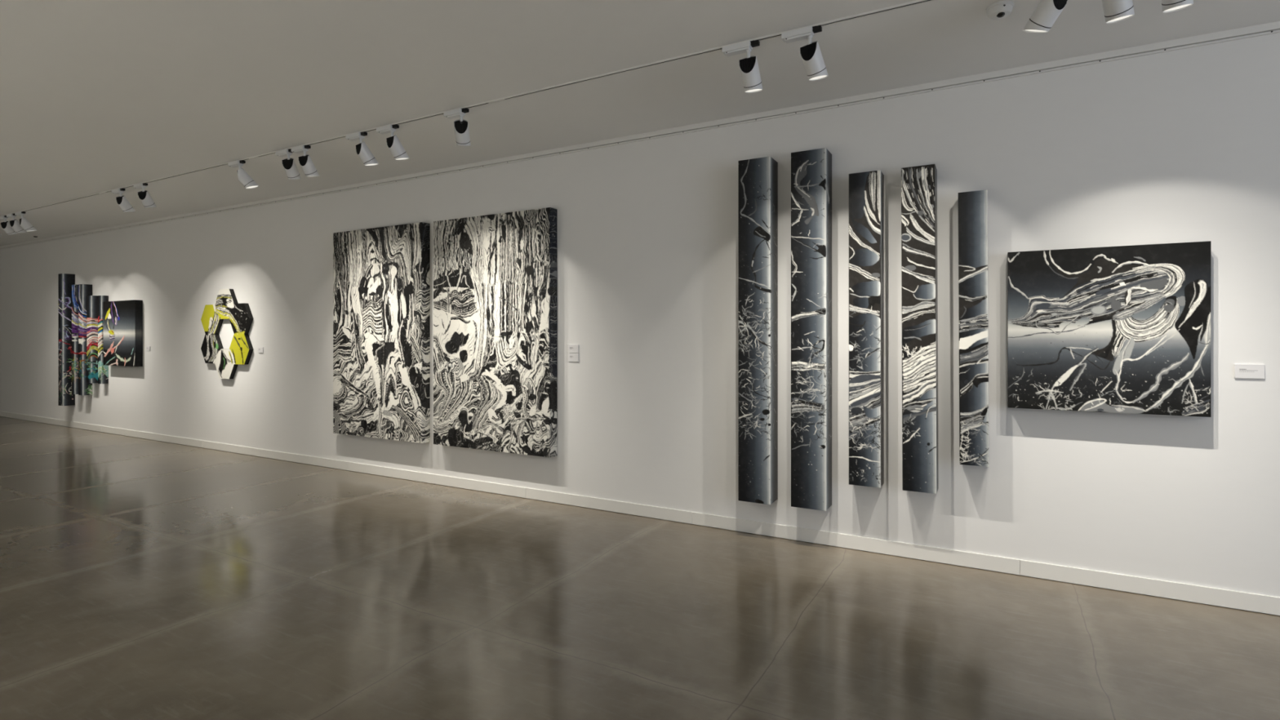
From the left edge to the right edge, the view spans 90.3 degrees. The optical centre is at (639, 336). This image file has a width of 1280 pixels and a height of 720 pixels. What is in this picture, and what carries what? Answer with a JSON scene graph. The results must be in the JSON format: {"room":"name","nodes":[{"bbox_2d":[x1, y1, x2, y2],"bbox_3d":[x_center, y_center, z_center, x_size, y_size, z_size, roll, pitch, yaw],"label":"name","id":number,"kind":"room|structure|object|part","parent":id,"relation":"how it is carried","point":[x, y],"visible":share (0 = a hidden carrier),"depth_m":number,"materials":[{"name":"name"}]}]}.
{"room":"museum","nodes":[
{"label":"museum","id":0,"kind":"room"},
{"bbox_2d":[0,29,1279,615],"bbox_3d":[-5.064,-0.097,8.409,31.000,3.293,0.200,0,0,29],"label":"wall","id":1,"kind":"structure","parent":0,"point":[1183,145],"depth_m":4.76,"materials":[{"name":"paint"}]},
{"bbox_2d":[58,273,75,405],"bbox_3d":[-9.682,0.057,10.754,0.185,2.214,0.160,0,0,29],"label":"canvas panel","id":2,"kind":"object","parent":1,"relation":"attached to","point":[66,281],"depth_m":10.69,"materials":[{"name":"fabric"}]},
{"bbox_2d":[71,284,78,394],"bbox_3d":[-9.344,0.051,10.587,0.126,1.813,0.125,0,0,29],"label":"canvas panel","id":3,"kind":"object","parent":1,"relation":"attached to","point":[74,287],"depth_m":10.53,"materials":[{"name":"fabric"}]},
{"bbox_2d":[78,284,92,395],"bbox_3d":[-9.108,0.056,10.457,0.170,1.812,0.125,0,0,29],"label":"panel","id":4,"kind":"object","parent":1,"relation":"attached to","point":[84,290],"depth_m":10.39,"materials":[{"name":"fabric"}]},
{"bbox_2d":[86,295,97,383],"bbox_3d":[-8.877,0.050,10.338,0.172,1.414,0.110,0,0,29],"label":"canvas panel","id":5,"kind":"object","parent":1,"relation":"attached to","point":[91,300],"depth_m":10.28,"materials":[{"name":"fabric"}]},
{"bbox_2d":[97,295,108,383],"bbox_3d":[-8.593,0.053,10.192,0.132,1.407,0.090,0,0,29],"label":"canvas panel","id":6,"kind":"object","parent":1,"relation":"attached to","point":[103,370],"depth_m":10.15,"materials":[{"name":"fabric"}]},
{"bbox_2d":[103,299,142,366],"bbox_3d":[-8.024,-0.045,9.873,1.026,1.004,0.097,0,0,29],"label":"canvas","id":7,"kind":"object","parent":1,"relation":"attached to","point":[122,319],"visible":1,"depth_m":9.76,"materials":[{"name":"fabric"}]},
{"bbox_2d":[146,346,150,351],"bbox_3d":[-7.394,0.184,9.577,0.106,0.070,0.010,0,0,29],"label":"wall label","id":8,"kind":"object","parent":1,"relation":"attached to","point":[148,348],"visible":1,"depth_m":9.57,"materials":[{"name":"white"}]},
{"bbox_2d":[200,288,253,378],"bbox_3d":[-5.537,-0.032,8.525,1.154,1.198,0.054,0,0,29],"label":"hexagonal wall artwork","id":9,"kind":"object","parent":1,"relation":"attached to","point":[226,306],"visible":1,"depth_m":8.46,"materials":[{"name":"paint"}]},
{"bbox_3d":[-5.840,0.168,8.692,0.461,0.399,0.054,0,0,29],"label":"hexagon panel","id":10,"kind":"part","parent":9,"relation":"part of","materials":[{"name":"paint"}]},
{"bbox_3d":[-5.840,-0.231,8.692,0.461,0.399,0.054,0,0,29],"label":"hexagon panel","id":11,"kind":"part","parent":9,"relation":"part of","materials":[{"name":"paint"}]},
{"bbox_3d":[-5.537,0.368,8.525,0.461,0.399,0.054,0,0,29],"label":"hexagon panel","id":12,"kind":"part","parent":9,"relation":"part of","materials":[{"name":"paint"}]},
{"bbox_3d":[-5.537,-0.431,8.525,0.461,0.399,0.054,0,0,29],"label":"hexagon panel","id":13,"kind":"part","parent":9,"relation":"part of","materials":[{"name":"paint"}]},
{"bbox_3d":[-5.234,0.168,8.357,0.461,0.399,0.054,0,0,29],"label":"hexagon panel","id":14,"kind":"part","parent":9,"relation":"part of","materials":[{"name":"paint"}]},
{"bbox_3d":[-5.234,-0.231,8.357,0.461,0.399,0.054,0,0,29],"label":"hexagon panel","id":15,"kind":"part","parent":9,"relation":"part of","materials":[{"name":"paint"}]},
{"bbox_2d":[257,346,263,352],"bbox_3d":[-4.872,0.176,8.183,0.112,0.072,0.010,0,0,29],"label":"wall label","id":16,"kind":"object","parent":1,"relation":"attached to","point":[260,349],"visible":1,"depth_m":8.18,"materials":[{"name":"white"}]},
{"bbox_2d":[333,222,430,443],"bbox_3d":[-2.873,-0.038,7.020,1.440,2.300,0.108,0,0,29],"label":"panel","id":17,"kind":"object","parent":1,"relation":"attached to","point":[381,275],"visible":1,"depth_m":6.92,"materials":[{"name":"paint"}]},
{"bbox_2d":[433,207,557,457],"bbox_3d":[-1.448,-0.035,6.232,1.491,2.289,0.108,0,0,29],"label":"panel","id":18,"kind":"object","parent":1,"relation":"attached to","point":[495,275],"visible":1,"depth_m":6.14,"materials":[{"name":"paint"}]},
{"bbox_2d":[568,353,578,361],"bbox_3d":[-0.607,0.193,5.826,0.110,0.076,0.010,0,0,29],"label":"wall label","id":19,"kind":"object","parent":1,"relation":"attached to","point":[571,357],"visible":1,"depth_m":5.82,"materials":[{"name":"white paper"}]},
{"bbox_2d":[568,344,578,352],"bbox_3d":[-0.607,0.113,5.826,0.110,0.074,0.010,0,0,29],"label":"wall label","id":20,"kind":"object","parent":1,"relation":"attached to","point":[571,348],"visible":1,"depth_m":5.82,"materials":[{"name":"white"}]},
{"bbox_2d":[0,410,1279,615],"bbox_3d":[-5.115,1.497,8.317,30.998,0.098,0.014,0,0,29],"label":"baseboard","id":21,"kind":"structure","parent":1,"relation":"attached to","point":[1261,603],"depth_m":4.79,"materials":[{"name":"white wood"}]},
{"bbox_2d":[0,21,1279,249],"bbox_3d":[-5.117,-1.714,8.314,31.000,0.058,0.022,0,0,29],"label":"trim","id":22,"kind":"structure","parent":1,"relation":"attached to","point":[1272,26],"depth_m":4.79,"materials":[{"name":"white paint"}]},
{"bbox_2d":[737,156,777,504],"bbox_3d":[0.905,-0.043,4.885,0.252,2.594,0.190,0,0,29],"label":"art panel","id":23,"kind":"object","parent":1,"relation":"attached to","point":[757,178],"depth_m":4.80,"materials":[{"name":"fabric"}]},
{"bbox_2d":[791,147,831,511],"bbox_3d":[1.262,-0.049,4.688,0.255,2.592,0.190,0,0,29],"label":"art panel","id":24,"kind":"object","parent":1,"relation":"attached to","point":[811,170],"depth_m":4.60,"materials":[{"name":"fabric"}]},
{"bbox_2d":[848,169,884,488],"bbox_3d":[1.605,-0.051,4.518,0.213,2.195,0.155,0,0,29],"label":"canvas panel","id":25,"kind":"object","parent":1,"relation":"attached to","point":[866,189],"depth_m":4.45,"materials":[{"name":"fabric"}]},
{"bbox_2d":[901,164,937,493],"bbox_3d":[1.908,-0.050,4.342,0.227,2.187,0.170,0,0,29],"label":"art panel","id":26,"kind":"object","parent":1,"relation":"attached to","point":[918,183],"depth_m":4.27,"materials":[{"name":"fabric"}]},
{"bbox_2d":[958,190,989,466],"bbox_3d":[2.196,-0.051,4.191,0.186,1.779,0.155,0,0,29],"label":"canvas panel","id":27,"kind":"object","parent":1,"relation":"attached to","point":[973,293],"depth_m":4.12,"materials":[{"name":"fabric"}]},
{"bbox_2d":[1007,240,1210,417],"bbox_3d":[2.815,-0.041,3.881,0.994,0.995,0.100,0,0,29],"label":"canvas","id":28,"kind":"object","parent":1,"relation":"attached to","point":[1121,329],"visible":1,"depth_m":3.81,"materials":[{"name":"fabric"}]},
{"bbox_2d":[1234,364,1264,378],"bbox_3d":[3.436,0.198,3.591,0.126,0.079,0.010,0,0,29],"label":"wall label","id":29,"kind":"object","parent":1,"relation":"attached to","point":[1241,371],"visible":1,"depth_m":3.59,"materials":[{"name":"white"}]},
{"bbox_2d":[0,416,1279,719],"bbox_3d":[-7.920,1.650,3.241,31.000,0.200,12.010,0,0,29],"label":"floor","id":30,"kind":"structure","parent":0,"point":[141,579],"depth_m":3.47,"materials":[{"name":"concrete"}]},
{"bbox_2d":[0,0,1279,246],"bbox_3d":[-7.920,-1.843,3.241,31.000,0.200,12.010,0,0,29],"label":"ceiling","id":31,"kind":"structure","parent":0,"point":[96,96],"depth_m":4.20,"materials":[{"name":"paint"}]},
{"bbox_2d":[0,0,936,216],"bbox_3d":[-4.779,-1.736,6.755,28.550,0.013,0.033,0,0,29],"label":"track","id":32,"kind":"object","parent":31,"relation":"attached to","point":[917,2],"visible":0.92,"depth_m":4.35,"materials":[{"name":"white metal"}]},
{"bbox_2d":[0,215,17,234],"bbox_3d":[-9.142,-1.600,9.229,0.219,0.263,0.188,0,0,29],"label":"track spotlight","id":33,"kind":"object","parent":32,"relation":"hanging from","point":[6,225],"visible":0.91,"depth_m":9.16,"materials":[{"name":"white metal"}]},
{"bbox_2d":[0,221,8,228],"bbox_3d":[-9.127,-1.595,9.169,0.099,0.100,0.101,0,39,7],"label":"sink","id":34,"kind":"object","parent":33,"relation":"in","point":[4,224],"depth_m":9.14,"materials":[{"name":"black metal"}]},
{"bbox_2d":[6,213,27,233],"bbox_3d":[-8.877,-1.600,9.088,0.219,0.264,0.184,0,0,29],"label":"track spotlight","id":35,"kind":"object","parent":32,"relation":"hanging from","point":[15,224],"visible":0.91,"depth_m":9.01,"materials":[{"name":"white metal"}]},
{"bbox_2d":[9,219,15,226],"bbox_3d":[-8.863,-1.594,9.023,0.099,0.100,0.101,0,37,18],"label":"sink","id":36,"kind":"object","parent":35,"relation":"in","point":[12,223],"depth_m":8.99,"materials":[{"name":"black metal"}]},
{"bbox_2d":[14,211,36,231],"bbox_3d":[-8.614,-1.600,8.944,0.219,0.264,0.184,0,0,29],"label":"track spotlight","id":37,"kind":"object","parent":32,"relation":"hanging from","point":[24,223],"visible":1,"depth_m":8.87,"materials":[{"name":"white metal"}]},
{"bbox_3d":[-7.851,-1.738,8.453,2.930,0.010,0.032,0,0,29],"label":"rail","id":38,"kind":"part","parent":32,"relation":"part of","materials":[{"name":"white metal"}]},
{"bbox_2d":[111,188,135,212],"bbox_3d":[-6.111,-1.600,7.560,0.219,0.264,0.184,0,0,29],"label":"track spotlight","id":39,"kind":"object","parent":32,"relation":"hanging from","point":[122,200],"visible":1,"depth_m":7.49,"materials":[{"name":"white metal"}]},
{"bbox_2d":[115,195,123,204],"bbox_3d":[-6.097,-1.594,7.495,0.099,0.100,0.101,0,38,18],"label":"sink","id":40,"kind":"object","parent":39,"relation":"in","point":[119,199],"depth_m":7.46,"materials":[{"name":"black metal"}]},
{"bbox_2d":[133,182,156,207],"bbox_3d":[-5.651,-1.601,7.297,0.219,0.262,0.190,0,0,29],"label":"track spotlight","id":41,"kind":"object","parent":32,"relation":"hanging from","point":[144,195],"visible":1,"depth_m":7.23,"materials":[{"name":"white metal"}]},
{"bbox_2d":[137,191,146,199],"bbox_3d":[-5.636,-1.595,7.239,0.099,0.100,0.101,0,40,4],"label":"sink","id":42,"kind":"object","parent":41,"relation":"in","point":[142,195],"depth_m":7.21,"materials":[{"name":"black metal"}]},
{"bbox_3d":[-5.129,-1.738,6.948,2.990,0.010,0.032,0,0,29],"label":"rail","id":43,"kind":"part","parent":32,"relation":"part of","materials":[{"name":"white metal"}]},
{"bbox_2d":[227,160,258,188],"bbox_3d":[-3.953,-1.601,6.356,0.262,0.261,0.191,0,0,29],"label":"track spotlight","id":44,"kind":"object","parent":32,"relation":"hanging from","point":[244,178],"visible":1,"depth_m":6.29,"materials":[{"name":"white metal"}]},
{"bbox_2d":[275,148,301,179],"bbox_3d":[-3.280,-1.601,5.985,0.219,0.262,0.190,0,0,29],"label":"track spotlight","id":45,"kind":"object","parent":32,"relation":"hanging from","point":[289,165],"visible":0.95,"depth_m":5.92,"materials":[{"name":"white metal"}]},
{"bbox_2d":[282,158,293,169],"bbox_3d":[-3.264,-1.595,5.928,0.099,0.100,0.101,0,41,1],"label":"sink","id":46,"kind":"object","parent":45,"relation":"in","point":[287,163],"depth_m":5.90,"materials":[{"name":"black metal"}]},
{"bbox_2d":[291,145,319,176],"bbox_3d":[-3.066,-1.600,5.876,0.219,0.264,0.184,0,0,29],"label":"track spotlight","id":47,"kind":"object","parent":32,"relation":"hanging from","point":[305,161],"visible":1,"depth_m":5.80,"materials":[{"name":"white metal"}]},
{"bbox_2d":[298,155,308,165],"bbox_3d":[-3.052,-1.594,5.811,0.099,0.100,0.101,0,38,16],"label":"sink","id":48,"kind":"object","parent":47,"relation":"in","point":[304,159],"depth_m":5.78,"materials":[{"name":"black"}]},
{"bbox_2d":[346,131,378,165],"bbox_3d":[-2.386,-1.600,5.500,0.232,0.264,0.184,0,0,29],"label":"track spotlight","id":49,"kind":"object","parent":32,"relation":"hanging from","point":[363,152],"visible":1,"depth_m":5.43,"materials":[{"name":"white metal"}]},
{"bbox_2d":[355,142,361,154],"bbox_3d":[-2.374,-1.594,5.436,0.099,0.100,0.101,0,38,42],"label":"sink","id":50,"kind":"object","parent":49,"relation":"in","point":[358,147],"depth_m":5.41,"materials":[{"name":"black"}]},
{"bbox_3d":[-2.407,-1.738,5.444,2.930,0.010,0.032,0,0,29],"label":"rail","id":51,"kind":"part","parent":32,"relation":"part of","materials":[{"name":"white metal"}]},
{"bbox_2d":[376,124,409,159],"bbox_3d":[-2.049,-1.600,5.315,0.221,0.264,0.184,0,0,29],"label":"track spotlight","id":52,"kind":"object","parent":32,"relation":"hanging from","point":[396,148],"visible":1,"depth_m":5.24,"materials":[{"name":"white metal"}]},
{"bbox_2d":[386,135,395,147],"bbox_3d":[-2.034,-1.594,5.248,0.099,0.100,0.101,0,37,36],"label":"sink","id":53,"kind":"object","parent":52,"relation":"in","point":[390,141],"depth_m":5.22,"materials":[{"name":"black"}]},
{"bbox_2d":[444,107,471,146],"bbox_3d":[-1.382,-1.602,4.931,0.219,0.260,0.191,0,0,29],"label":"track spotlight","id":54,"kind":"object","parent":32,"relation":"hanging from","point":[462,136],"visible":1,"depth_m":4.87,"materials":[{"name":"white metal"}]},
{"bbox_2d":[454,120,467,133],"bbox_3d":[-1.367,-1.595,4.879,0.099,0.100,0.101,0,43,-6],"label":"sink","id":55,"kind":"object","parent":54,"relation":"in","point":[460,126],"depth_m":4.86,"materials":[{"name":"black"}]},
{"bbox_3d":[-1.365,-1.648,4.868,0.028,0.078,0.028,0,0,29],"label":"stem","id":56,"kind":"part","parent":54,"relation":"part of","materials":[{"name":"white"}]},
{"bbox_3d":[0.297,-1.738,3.949,2.950,0.010,0.032,0,0,29],"label":"rail","id":57,"kind":"part","parent":32,"relation":"part of","materials":[{"name":"white metal"}]},
{"bbox_2d":[722,40,763,93],"bbox_3d":[0.630,-1.600,3.834,0.219,0.264,0.185,0,0,29],"label":"track spotlight","id":58,"kind":"object","parent":32,"relation":"hanging from","point":[748,65],"visible":1,"depth_m":3.76,"materials":[{"name":"white metal"}]},
{"bbox_2d":[739,56,755,73],"bbox_3d":[0.645,-1.594,3.768,0.099,0.100,0.101,0,37,29],"label":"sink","id":59,"kind":"object","parent":58,"relation":"in","point":[747,64],"depth_m":3.74,"materials":[{"name":"black"}]},
{"bbox_3d":[0.641,-1.648,3.759,0.028,0.078,0.028,0,0,29],"label":"stem","id":60,"kind":"part","parent":58,"relation":"part of","materials":[{"name":"white metal"}]},
{"bbox_2d":[781,25,828,80],"bbox_3d":[0.952,-1.600,3.653,0.235,0.264,0.186,0,0,29],"label":"track spotlight","id":61,"kind":"object","parent":32,"relation":"hanging from","point":[811,54],"visible":1,"depth_m":3.58,"materials":[{"name":"white metal"}]},
{"bbox_2d":[800,41,817,60],"bbox_3d":[0.963,-1.594,3.592,0.099,0.100,0.101,0,38,44],"label":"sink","id":62,"kind":"object","parent":61,"relation":"in","point":[808,51],"depth_m":3.57,"materials":[{"name":"black"}]},
{"bbox_3d":[0.957,-1.648,3.585,0.028,0.078,0.028,0,0,29],"label":"stem","id":63,"kind":"part","parent":61,"relation":"part of","materials":[{"name":"white metal"}]},
{"bbox_2d":[1022,0,1068,32],"bbox_3d":[1.957,-1.604,3.077,0.219,0.255,0.189,0,0,29],"label":"track spotlight","id":64,"kind":"object","parent":32,"relation":"hanging from","point":[1046,14],"visible":1,"depth_m":3.05,"materials":[{"name":"white metal"}]},
{"bbox_2d":[1053,0,1067,9],"bbox_3d":[1.974,-1.596,3.031,0.099,0.101,0.100,0,-42,-17],"label":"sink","id":65,"kind":"object","parent":64,"relation":"in","point":[1057,4],"depth_m":3.01,"materials":[{"name":"black"}]},
{"bbox_2d":[1102,0,1134,23],"bbox_3d":[2.168,-1.600,2.978,0.244,0.263,0.188,0,0,29],"label":"track spotlight","id":66,"kind":"object","parent":32,"relation":"hanging from","point":[1114,11],"visible":1,"depth_m":2.93,"materials":[{"name":"white metal"}]},
{"bbox_2d":[1161,0,1193,13],"bbox_3d":[2.358,-1.600,2.877,0.233,0.264,0.185,0,0,29],"label":"track spotlight","id":67,"kind":"object","parent":32,"relation":"hanging from","point":[1167,6],"visible":1,"depth_m":2.85,"materials":[{"name":"white metal"}]},
{"bbox_2d":[986,0,1013,20],"bbox_3d":[1.901,-1.710,3.364,0.128,0.067,0.128,0,0,29],"label":"dome camera","id":68,"kind":"object","parent":31,"relation":"attached to","point":[1000,10],"visible":1,"depth_m":3.33,"materials":[{"name":"white plastic"}]}
]}

